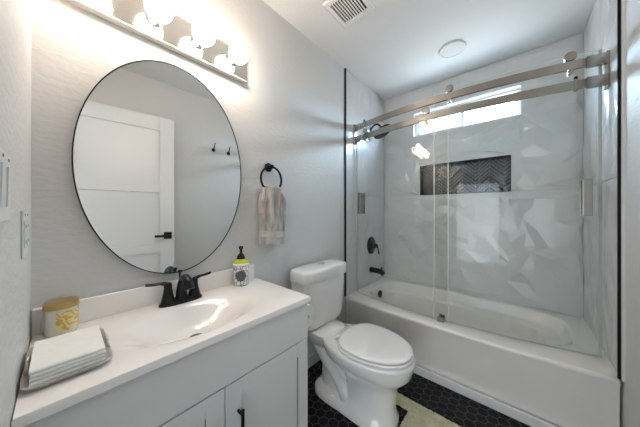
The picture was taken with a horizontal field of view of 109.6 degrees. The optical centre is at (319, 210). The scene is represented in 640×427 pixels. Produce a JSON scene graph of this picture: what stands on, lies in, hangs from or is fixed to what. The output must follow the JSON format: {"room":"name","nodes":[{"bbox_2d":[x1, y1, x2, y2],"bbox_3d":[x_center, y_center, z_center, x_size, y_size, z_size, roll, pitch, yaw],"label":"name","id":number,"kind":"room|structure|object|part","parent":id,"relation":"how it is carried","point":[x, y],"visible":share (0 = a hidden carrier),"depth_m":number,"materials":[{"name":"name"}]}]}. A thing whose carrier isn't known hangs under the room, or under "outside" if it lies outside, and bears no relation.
{"room":"bathroom","nodes":[
{"label":"bathroom","id":0,"kind":"room"},
{"bbox_2d":[0,0,30,426],"bbox_3d":[-0.384,-0.061,0.171,1.537,2.444,0.120,0,0,41],"label":"wall","id":1,"kind":"structure","parent":0,"point":[15,15],"depth_m":0.47,"materials":[{"name":"white paint"}]},
{"bbox_2d":[0,147,11,221],"bbox_3d":[-0.508,-0.040,0.364,0.113,0.114,0.006,0,0,41],"label":"switch plate","id":2,"kind":"object","parent":1,"relation":"attached to","point":[5,170],"visible":1,"depth_m":0.36,"materials":[{"name":"white plastic"}]},
{"bbox_2d":[0,162,6,206],"bbox_3d":[-0.486,-0.040,0.346,0.033,0.066,0.002,0,0,41],"label":"rocker switch","id":3,"kind":"object","parent":2,"relation":"attached to","point":[3,167],"depth_m":0.34,"materials":[{"name":"white plastic"}]},
{"bbox_2d":[6,167,11,206],"bbox_3d":[-0.528,-0.040,0.384,0.033,0.066,0.002,0,0,41],"label":"rocker switch","id":4,"kind":"object","parent":2,"relation":"attached to","point":[9,171],"depth_m":0.38,"materials":[{"name":"white plastic"}]},
{"bbox_2d":[21,211,28,258],"bbox_3d":[-0.752,0.057,0.576,0.120,0.116,0.006,0,0,41],"label":"outlet plate","id":5,"kind":"object","parent":1,"relation":"attached to","point":[24,214],"visible":1,"depth_m":0.55,"materials":[{"name":"white plastic"}]},
{"bbox_2d":[31,0,383,355],"bbox_3d":[-0.119,-0.061,1.721,0.138,2.444,2.805,0,0,41],"label":"wall","id":6,"kind":"structure","parent":0,"point":[288,115],"depth_m":1.31,"materials":[{"name":"white paint"}]},
{"bbox_2d":[31,264,253,335],"bbox_3d":[-0.649,0.352,1.016,0.022,0.083,0.802,0,0,41],"label":"backsplash","id":7,"kind":"structure","parent":6,"relation":"attached to","point":[103,305],"depth_m":0.88,"materials":[{"name":"stone"}]},
{"bbox_2d":[71,60,240,273],"bbox_3d":[-0.651,-0.187,1.017,0.021,0.926,0.632,0,0,41],"label":"wall mirror","id":8,"kind":"object","parent":6,"relation":"attached to","point":[156,164],"visible":1,"depth_m":0.95,"materials":[{"name":"black metal"}]},
{"bbox_2d":[64,0,248,83],"bbox_3d":[-0.603,-0.800,0.973,0.154,0.158,0.700,0,0,41],"label":"vanity light","id":9,"kind":"object","parent":6,"relation":"attached to","point":[156,21],"visible":1,"depth_m":0.98,"materials":[{"name":"white glass"}]},
{"bbox_2d":[145,11,161,26],"bbox_3d":[-0.682,-0.801,0.931,0.028,0.060,0.060,0,0,41],"label":"socket","id":10,"kind":"object","parent":9,"relation":"attached to","point":[149,22],"depth_m":0.93,"materials":[{"name":"silver metal"}]},
{"bbox_3d":[-0.637,-0.801,0.892,0.100,0.096,0.096,0,0,41],"label":"bulb","id":11,"kind":"part","parent":9,"relation":"part of","materials":[{"name":"white glass"}]},
{"bbox_2d":[190,34,203,48],"bbox_3d":[-0.571,-0.801,1.059,0.028,0.060,0.060,0,0,41],"label":"socket","id":12,"kind":"object","parent":9,"relation":"attached to","point":[194,44],"depth_m":1.05,"materials":[{"name":"silver metal"}]},
{"bbox_3d":[-0.525,-0.801,1.020,0.100,0.096,0.096,0,0,41],"label":"bulb","id":13,"kind":"part","parent":9,"relation":"part of","materials":[{"name":"white glass"}]},
{"bbox_2d":[226,53,236,65],"bbox_3d":[-0.459,-0.801,1.187,0.028,0.060,0.060,0,0,41],"label":"socket","id":14,"kind":"object","parent":9,"relation":"attached to","point":[229,62],"depth_m":1.18,"materials":[{"name":"silver metal"}]},
{"bbox_3d":[-0.414,-0.801,1.148,0.100,0.096,0.096,0,0,41],"label":"bulb","id":15,"kind":"part","parent":9,"relation":"part of","materials":[{"name":"white glass"}]},
{"bbox_2d":[260,163,281,187],"bbox_3d":[-0.308,-0.205,1.389,0.050,0.186,0.166,0,0,41],"label":"towel ring","id":16,"kind":"object","parent":6,"relation":"attached to","point":[268,167],"visible":0.81,"depth_m":1.38,"materials":[{"name":"black metal"}]},
{"bbox_2d":[308,351,319,367],"bbox_3d":[-0.081,1.119,1.676,0.014,0.085,0.917,0,0,41],"label":"baseboard","id":17,"kind":"structure","parent":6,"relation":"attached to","point":[313,358],"depth_m":1.70,"materials":[{"name":"white paint"}]},
{"bbox_2d":[344,68,345,296],"bbox_3d":[0.228,-0.258,2.031,0.013,2.050,0.012,0,0,41],"label":"trim","id":18,"kind":"structure","parent":6,"relation":"attached to","point":[344,68],"depth_m":2.02,"materials":[{"name":"black metal"}]},
{"bbox_2d":[367,237,379,253],"bbox_3d":[0.572,0.361,2.350,0.090,0.184,0.184,0,0,41],"label":"shower valve","id":19,"kind":"object","parent":6,"relation":"attached to","point":[371,244],"visible":1,"depth_m":2.34,"materials":[{"name":"black metal"}]},
{"bbox_2d":[369,267,385,275],"bbox_3d":[0.592,0.615,2.319,0.167,0.090,0.060,0,0,41],"label":"tub spout","id":20,"kind":"object","parent":6,"relation":"attached to","point":[381,272],"visible":1,"depth_m":2.30,"materials":[{"name":"black metal"}]},
{"bbox_2d":[370,123,390,138],"bbox_3d":[0.614,-0.825,2.300,0.232,0.156,0.198,0,0,41],"label":"shower","id":21,"kind":"object","parent":6,"relation":"attached to","point":[380,136],"visible":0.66,"depth_m":2.32,"materials":[{"name":"black metal"}]},
{"bbox_2d":[353,50,610,144],"bbox_3d":[0.875,-0.725,1.613,1.519,0.192,0.156,0,0,41],"label":"shower rail","id":22,"kind":"object","parent":6,"relation":"attached to","point":[600,59],"visible":0.99,"depth_m":1.34,"materials":[{"name":"silver metal"}]},
{"bbox_2d":[356,107,448,322],"bbox_3d":[0.597,0.012,1.828,0.085,1.506,0.798,0,0,-40],"label":"sliding glass panel","id":23,"kind":"object","parent":22,"relation":"hanging from","point":[360,197],"visible":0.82,"depth_m":2.06,"materials":[{"name":"clear glass"}]},
{"bbox_3d":[0.383,-0.071,2.089,0.036,0.195,0.080,0,0,41],"label":"handle","id":24,"kind":"part","parent":23,"relation":"part of","materials":[{"name":"silver metal"}]},
{"bbox_3d":[0.856,-0.668,1.602,1.476,0.046,0.114,0,0,41],"label":"rail","id":25,"kind":"part","parent":22,"relation":"part of","materials":[{"name":"silver metal"}]},
{"bbox_3d":[0.856,-0.776,1.602,1.476,0.046,0.114,0,0,41],"label":"rail","id":26,"kind":"part","parent":22,"relation":"part of","materials":[{"name":"silver metal"}]},
{"bbox_2d":[434,49,601,356],"bbox_3d":[1.130,-0.042,1.377,0.791,1.614,0.101,0,0,32],"label":"sliding glass panel","id":27,"kind":"object","parent":22,"relation":"hanging from","point":[585,185],"visible":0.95,"depth_m":1.18,"materials":[{"name":"clear glass"}]},
{"bbox_3d":[1.421,-0.071,1.206,0.036,0.195,0.080,0,0,41],"label":"handle","id":28,"kind":"part","parent":27,"relation":"part of","materials":[{"name":"silver metal"}]},
{"bbox_2d":[258,185,285,243],"bbox_3d":[-0.291,0.028,1.383,0.087,0.362,0.189,0,0,41],"label":"hand towel","id":29,"kind":"object","parent":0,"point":[271,202],"visible":1,"depth_m":1.33,"materials":[{"name":"grey fabric"}]},
{"bbox_2d":[308,360,530,426],"bbox_3d":[0.551,1.201,1.243,1.777,0.080,2.725,0,0,41],"label":"floor","id":30,"kind":"structure","parent":0,"point":[457,408],"depth_m":1.33,"materials":[{"name":"black tile"}]},
{"bbox_2d":[25,303,307,426],"bbox_3d":[-0.474,0.790,0.872,0.473,0.743,0.811,0,0,41],"label":"vanity cabinet","id":31,"kind":"object","parent":30,"relation":"on","point":[256,376],"visible":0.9,"depth_m":0.75,"materials":[{"name":"white paint"}]},
{"bbox_2d":[11,264,310,426],"bbox_3d":[-0.482,0.396,0.881,0.453,0.170,0.818,0,0,41],"label":"sink","id":32,"kind":"object","parent":31,"relation":"in","point":[145,337],"visible":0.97,"depth_m":0.81,"materials":[{"name":"stone"}]},
{"bbox_2d":[42,296,79,337],"bbox_3d":[-0.838,0.341,0.732,0.080,0.104,0.080,0,0,41],"label":"candle jar","id":33,"kind":"object","parent":32,"relation":"on","point":[60,315],"visible":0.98,"depth_m":0.71,"materials":[{"name":"beige glass"}]},
{"bbox_3d":[-0.838,0.299,0.732,0.080,0.020,0.080,0,0,41],"label":"lid","id":34,"kind":"part","parent":33,"relation":"part of","materials":[{"name":"yellow wood"}]},
{"bbox_2d":[20,328,112,390],"bbox_3d":[-0.668,0.376,0.603,0.240,0.034,0.150,0,0,41],"label":"tray","id":35,"kind":"object","parent":32,"relation":"on","point":[24,384],"visible":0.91,"depth_m":0.54,"materials":[{"name":"grey metal"}]},
{"bbox_3d":[-0.714,0.371,0.550,0.094,0.024,0.007,0,0,41],"label":"scroll handle","id":36,"kind":"part","parent":35,"relation":"part of","materials":[{"name":"grey metal"}]},
{"bbox_2d":[29,357,104,387],"bbox_3d":[-0.657,0.381,0.592,0.174,0.009,0.121,0,0,41],"label":"paper napkin","id":37,"kind":"object","parent":35,"relation":"in","point":[68,371],"visible":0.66,"depth_m":0.53,"materials":[{"name":"white paper"}]},
{"bbox_2d":[29,354,104,382],"bbox_3d":[-0.659,0.372,0.593,0.172,0.009,0.120,0,0,41],"label":"paper napkin","id":38,"kind":"object","parent":37,"relation":"on","point":[102,355],"visible":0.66,"depth_m":0.53,"materials":[{"name":"white paper"}]},
{"bbox_2d":[30,349,105,378],"bbox_3d":[-0.657,0.364,0.593,0.173,0.009,0.121,0,0,41],"label":"paper napkin","id":39,"kind":"object","parent":38,"relation":"on","point":[103,351],"visible":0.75,"depth_m":0.53,"materials":[{"name":"white paper"}]},
{"bbox_2d":[29,325,104,374],"bbox_3d":[-0.658,0.355,0.593,0.172,0.009,0.122,0,0,41],"label":"paper napkin","id":40,"kind":"object","parent":39,"relation":"on","point":[52,352],"visible":1,"depth_m":0.57,"materials":[{"name":"white paper"}]},
{"bbox_3d":[-0.621,0.371,0.657,0.094,0.024,0.007,0,0,41],"label":"scroll handle","id":41,"kind":"part","parent":35,"relation":"part of","materials":[{"name":"grey metal"}]},
{"bbox_2d":[145,270,210,307],"bbox_3d":[-0.572,0.326,0.955,0.139,0.134,0.252,0,0,41],"label":"faucet","id":42,"kind":"object","parent":32,"relation":"on","point":[186,282],"visible":1,"depth_m":0.95,"materials":[{"name":"black metal"}]},
{"bbox_3d":[-0.660,0.300,0.916,0.021,0.024,0.077,0,0,44],"label":"lever","id":43,"kind":"part","parent":42,"relation":"part of","materials":[{"name":"black metal"}]},
{"bbox_3d":[-0.635,0.339,0.943,0.052,0.084,0.052,0,0,41],"label":"handle post","id":44,"kind":"part","parent":42,"relation":"part of","materials":[{"name":"black metal"}]},
{"bbox_3d":[-0.602,0.384,0.981,0.058,0.018,0.166,0,0,41],"label":"plate","id":45,"kind":"part","parent":42,"relation":"part of","materials":[{"name":"black metal"}]},
{"bbox_3d":[-0.570,0.322,0.953,0.133,0.114,0.048,0,0,41],"label":"spout","id":46,"kind":"part","parent":42,"relation":"part of","materials":[{"name":"black metal"}]},
{"bbox_3d":[-0.568,0.339,1.020,0.052,0.084,0.052,0,0,41],"label":"handle post","id":47,"kind":"part","parent":42,"relation":"part of","materials":[{"name":"black metal"}]},
{"bbox_3d":[-0.545,0.300,1.048,0.021,0.024,0.077,0,0,38],"label":"lever","id":48,"kind":"part","parent":42,"relation":"part of","materials":[{"name":"black metal"}]},
{"bbox_2d":[232,246,248,286],"bbox_3d":[-0.422,0.290,1.205,0.085,0.206,0.085,0,0,41],"label":"soap dispenser","id":49,"kind":"object","parent":32,"relation":"on","point":[241,264],"visible":1,"depth_m":1.18,"materials":[{"name":"white"}]},
{"bbox_2d":[233,265,248,286],"bbox_3d":[-0.422,0.340,1.205,0.077,0.106,0.077,0,0,41],"label":"label","id":50,"kind":"object","parent":49,"relation":"attached to","point":[240,272],"depth_m":1.17,"materials":[{"name":"white paper"}]},
{"bbox_3d":[-0.459,0.825,0.599,0.018,0.473,0.414,0,0,41],"label":"cabinet door","id":51,"kind":"part","parent":31,"relation":"part of","materials":[{"name":"white paint"}]},
{"bbox_3d":[-0.271,0.756,0.773,0.036,0.160,0.012,0,0,41],"label":"handle","id":52,"kind":"part","parent":31,"relation":"part of","materials":[{"name":"black metal"}]},
{"bbox_3d":[-0.192,0.825,0.904,0.018,0.473,0.392,0,0,41],"label":"cabinet door","id":53,"kind":"part","parent":31,"relation":"part of","materials":[{"name":"white paint"}]},
{"bbox_2d":[290,259,415,426],"bbox_3d":[0.216,0.768,1.423,0.762,0.787,0.472,0,0,41],"label":"toilet","id":54,"kind":"object","parent":30,"relation":"on","point":[364,365],"visible":0.98,"depth_m":1.29,"materials":[{"name":"white ceramic"}]},
{"bbox_3d":[-0.006,0.618,1.609,0.184,0.314,0.426,0,0,41],"label":"tank","id":55,"kind":"part","parent":54,"relation":"part of","materials":[{"name":"white ceramic"}]},
{"bbox_3d":[0.003,0.421,1.610,0.196,0.083,0.472,0,0,41],"label":"tank lid","id":56,"kind":"part","parent":54,"relation":"part of","materials":[{"name":"white ceramic"}]},
{"bbox_3d":[0.315,0.767,1.284,0.412,0.018,0.366,0,0,41],"label":"seat","id":57,"kind":"part","parent":54,"relation":"part of","materials":[{"name":"white plastic"}]},
{"bbox_3d":[0.315,0.746,1.284,0.402,0.023,0.356,0,0,41],"label":"seat","id":58,"kind":"part","parent":54,"relation":"part of","materials":[{"name":"white plastic"}]},
{"bbox_2d":[396,392,460,426],"bbox_3d":[0.544,1.153,1.071,0.574,0.017,0.502,0,0,41],"label":"bath mat","id":59,"kind":"object","parent":30,"relation":"on","point":[417,415],"visible":0.9,"depth_m":1.25,"materials":[{"name":"beige fabric"}]},
{"bbox_2d":[345,277,620,426],"bbox_3d":[1.045,0.965,1.813,1.529,0.393,0.816,0,0,41],"label":"bathtub","id":60,"kind":"object","parent":30,"relation":"on","point":[558,387],"visible":0.94,"depth_m":1.42,"materials":[{"name":"white ceramic"}]},
{"bbox_2d":[437,314,445,322],"bbox_3d":[0.850,0.750,1.581,0.042,0.036,0.064,0,0,41],"label":"guide","id":61,"kind":"object","parent":60,"relation":"on","point":[441,318],"visible":1,"depth_m":1.57,"materials":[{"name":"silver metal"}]},
{"bbox_2d":[413,365,557,426],"bbox_3d":[0.800,1.133,1.517,1.523,0.056,0.019,0,0,41],"label":"baseboard","id":62,"kind":"structure","parent":60,"relation":"attached to","point":[526,418],"depth_m":1.35,"materials":[{"name":"white paint"}]},
{"bbox_2d":[262,0,594,99],"bbox_3d":[0.499,-1.333,1.182,1.777,0.100,2.805,0,0,41],"label":"ceiling","id":63,"kind":"structure","parent":0,"point":[393,49],"depth_m":1.63,"materials":[{"name":"white paint"}]},
{"bbox_2d":[322,0,375,27],"bbox_3d":[0.182,-1.276,1.409,0.238,0.014,0.240,0,0,41],"label":"ceiling vent","id":64,"kind":"object","parent":63,"relation":"in","point":[346,12],"visible":1,"depth_m":1.42,"materials":[{"name":"white plastic"}]},
{"bbox_2d":[439,40,466,57],"bbox_3d":[1.049,-1.276,1.788,0.188,0.014,0.188,0,0,41],"label":"recessed light","id":65,"kind":"object","parent":63,"relation":"in","point":[454,48],"visible":1,"depth_m":1.77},
{"bbox_2d":[384,32,582,317],"bbox_3d":[1.363,-0.061,2.172,1.537,2.444,0.176,0,0,41],"label":"wall","id":66,"kind":"structure","parent":0,"point":[522,245],"depth_m":1.90,"materials":[{"name":"grey tile"}]},
{"bbox_2d":[420,155,510,194],"bbox_3d":[1.348,-0.317,2.152,0.725,0.306,0.096,0,0,41],"label":"shower niche","id":67,"kind":"object","parent":66,"relation":"attached to","point":[489,174],"visible":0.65,"depth_m":2.14,"materials":[{"name":"black tile"}]},
{"bbox_2d":[413,84,521,136],"bbox_3d":[1.368,-0.907,2.177,0.863,0.250,0.158,0,0,41],"label":"window","id":68,"kind":"structure","parent":66,"relation":"in","point":[518,104],"depth_m":2.08,"materials":[{"name":"white plastic"}]},
{"bbox_3d":[1.216,-0.907,2.300,0.433,0.212,0.023,0,0,41],"label":"sash","id":69,"kind":"part","parent":68,"relation":"part of","materials":[{"name":"glass"}]},
{"bbox_3d":[1.531,-0.907,2.061,0.427,0.212,0.024,0,0,41],"label":"sash","id":70,"kind":"part","parent":68,"relation":"part of","materials":[{"name":"glass"}]},
{"bbox_2d":[582,0,639,426],"bbox_3d":[1.116,-0.061,0.643,0.138,2.444,2.805,0,0,41],"label":"wall","id":71,"kind":"structure","parent":0,"point":[600,31],"depth_m":1.11,"materials":[{"name":"grey tile"}]},
{"bbox_2d":[617,0,620,378],"bbox_3d":[1.374,-0.258,1.031,0.019,2.050,0.012,0,0,41],"label":"trim","id":72,"kind":"structure","parent":71,"relation":"attached to","point":[618,1],"depth_m":1.03,"materials":[{"name":"black metal"}]},
{"bbox_2d":[621,0,625,381],"bbox_3d":[1.369,-0.258,1.018,0.010,2.050,0.014,0,0,41],"label":"trim","id":73,"kind":"structure","parent":71,"relation":"attached to","point":[623,2],"depth_m":1.01,"materials":[{"name":"white paint"}]},
{"bbox_3d":[-0.142,0.544,1.176,0.130,0.040,0.086,0,0,41],"label":"toilet paper holder","id":74,"kind":"object","parent":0,"visible":0},
{"bbox_2d":[308,304,314,327],"bbox_3d":[-0.102,0.557,1.189,0.100,0.145,0.120,0,0,41],"label":"toilet paper roll","id":75,"kind":"object","parent":74,"relation":"attached to","point":[311,311],"visible":0.24,"depth_m":1.17,"materials":[{"name":"white paper"}]}
]}

